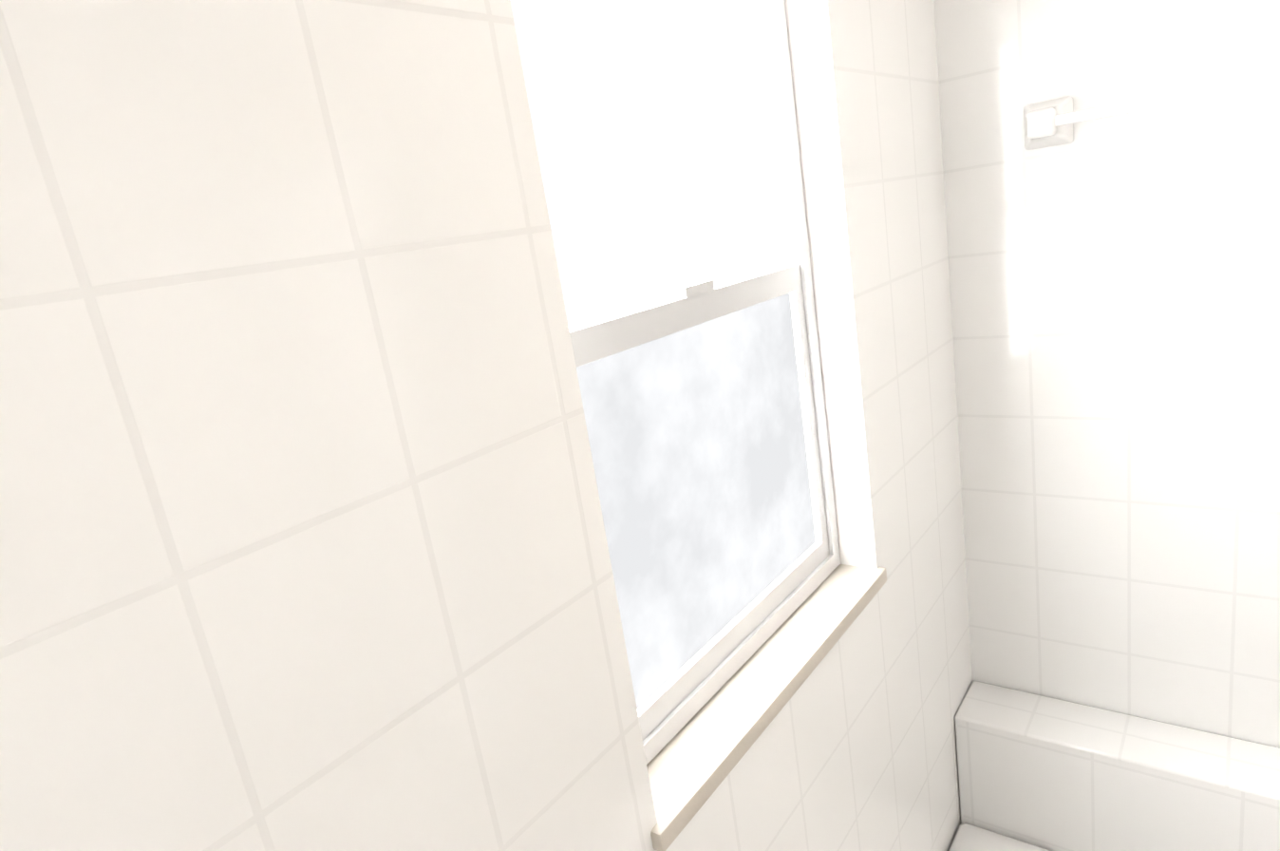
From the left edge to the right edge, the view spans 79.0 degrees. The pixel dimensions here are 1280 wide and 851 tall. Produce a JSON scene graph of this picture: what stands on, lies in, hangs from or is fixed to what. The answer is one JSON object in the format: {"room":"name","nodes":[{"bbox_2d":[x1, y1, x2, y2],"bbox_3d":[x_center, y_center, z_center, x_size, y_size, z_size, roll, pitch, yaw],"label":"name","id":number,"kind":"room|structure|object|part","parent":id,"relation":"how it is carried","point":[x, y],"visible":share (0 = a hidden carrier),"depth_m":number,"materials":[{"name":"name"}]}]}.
{"room":"bathroom","nodes":[
{"label":"bathroom","id":0,"kind":"room"},
{"bbox_2d":[784,0,871,567],"bbox_3d":[0.416,0.044,1.399,0.160,2.470,0.459,2,18,38],"label":"jamb","id":1,"kind":"structure","parent":0,"point":[805,29],"depth_m":1.11,"materials":[{"name":"white paint"}]},
{"bbox_2d":[821,0,972,850],"bbox_3d":[0.512,0.246,1.395,0.008,2.055,0.451,2,18,38],"label":"wall tile","id":2,"kind":"structure","parent":1,"relation":"attached to","point":[881,61],"depth_m":1.29,"materials":[{"name":"white tile"}]},
{"bbox_3d":[1.244,1.479,0.510,2.765,0.100,1.867,2,18,38],"label":"floor","id":3,"kind":"structure","parent":0,"visible":0},
{"bbox_2d":[948,823,1050,850],"bbox_3d":[0.513,1.227,0.903,0.655,0.415,1.466,2,18,38],"label":"bathtub","id":4,"kind":"object","parent":3,"relation":"on","point":[968,837],"visible":0.96,"depth_m":1.53,"materials":[{"name":"white ceramic"}]},
{"bbox_2d":[954,680,1279,850],"bbox_3d":[1.024,0.884,1.438,0.781,0.655,0.139,2,18,38],"label":"tiled ledge","id":5,"kind":"structure","parent":3,"relation":"on","point":[1047,773],"depth_m":1.42,"materials":[{"name":"tile"}]},
{"bbox_3d":[0.210,0.849,1.175,0.160,1.100,0.585,2,18,38],"label":"wall","id":6,"kind":"structure","parent":0,"visible":0},
{"bbox_2d":[646,564,886,850],"bbox_3d":[0.174,0.317,1.000,0.074,0.024,0.609,2,18,38],"label":"window sill","id":7,"kind":"structure","parent":6,"relation":"on","point":[693,762],"depth_m":0.93,"materials":[{"name":"beige stone"}]},
{"bbox_2d":[665,591,901,850],"bbox_3d":[0.276,0.852,1.123,0.008,1.100,0.585,2,18,38],"label":"wall tile","id":8,"kind":"structure","parent":6,"relation":"attached to","point":[813,769],"depth_m":1.07,"materials":[{"name":"white tile"}]},
{"bbox_3d":[-0.244,0.361,0.570,0.160,2.470,0.583,2,18,38],"label":"wall","id":9,"kind":"structure","parent":0,"visible":0},
{"bbox_2d":[0,0,657,850],"bbox_3d":[-0.144,0.561,0.572,0.008,2.055,0.575,2,18,38],"label":"wall tile","id":10,"kind":"structure","parent":9,"relation":"attached to","point":[302,537],"depth_m":0.46,"materials":[{"name":"white tile"}]},
{"bbox_3d":[1.607,-0.001,0.820,2.665,2.470,0.120,2,18,38],"label":"wall","id":11,"kind":"structure","parent":0,"visible":0},
{"bbox_2d":[934,0,1279,747],"bbox_3d":[0.955,0.192,1.328,0.785,2.055,0.008,2,18,38],"label":"wall tile","id":12,"kind":"structure","parent":11,"relation":"attached to","point":[1115,296],"depth_m":1.32,"materials":[{"name":"white tile"}]},
{"bbox_2d":[1023,71,1279,150],"bbox_3d":[0.840,-0.479,1.104,0.552,0.072,0.078,2,18,38],"label":"towel bar","id":13,"kind":"object","parent":12,"relation":"attached to","point":[1049,122],"visible":1,"depth_m":1.19,"materials":[{"name":"white ceramic"}]},
{"bbox_3d":[-0.050,-0.770,0.763,0.160,0.458,0.585,2,18,38],"label":"wall","id":14,"kind":"structure","parent":0,"visible":0},
{"bbox_2d":[510,0,840,764],"bbox_3d":[0.053,-0.124,0.927,0.060,0.888,0.581,2,18,38],"label":"window","id":15,"kind":"structure","parent":14,"relation":"in","point":[697,442],"depth_m":0.93,"materials":[{"name":"white glass"}]},
{"bbox_3d":[0.008,-0.341,0.880,0.004,0.391,0.537,2,18,38],"label":"window glass","id":16,"kind":"part","parent":15,"relation":"part of","materials":[{"name":"glass"}]},
{"bbox_3d":[0.040,-0.138,0.933,0.022,0.034,0.537,2,18,38],"label":"window sash","id":17,"kind":"part","parent":15,"relation":"part of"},
{"bbox_3d":[0.061,-0.137,0.916,0.024,0.034,0.493,2,18,38],"label":"left window sash top rail","id":18,"kind":"part","parent":15,"relation":"part of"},
{"bbox_2d":[668,280,714,300],"bbox_3d":[0.060,-0.159,0.908,0.024,0.012,0.060,2,18,38],"label":"lock","id":19,"kind":"object","parent":15,"relation":"attached to","point":[691,290],"visible":0.93,"depth_m":0.89,"materials":[{"name":"grey plastic"}]},
{"bbox_3d":[0.093,0.065,0.968,0.004,0.387,0.493,2,18,38],"label":"glass","id":20,"kind":"part","parent":15,"relation":"part of","materials":[{"name":"glass"}]},
{"bbox_3d":[0.125,0.265,1.018,0.024,0.030,0.493,2,18,38],"label":"window sash","id":21,"kind":"part","parent":15,"relation":"part of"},
{"bbox_3d":[0.220,-0.204,1.137,0.060,0.888,0.022,2,18,38],"label":"frame","id":22,"kind":"part","parent":15,"relation":"part of","materials":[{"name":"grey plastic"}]},
{"bbox_3d":[0.247,-0.011,1.160,0.024,0.451,0.022,2,18,38],"label":"window sash","id":23,"kind":"part","parent":15,"relation":"part of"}
]}

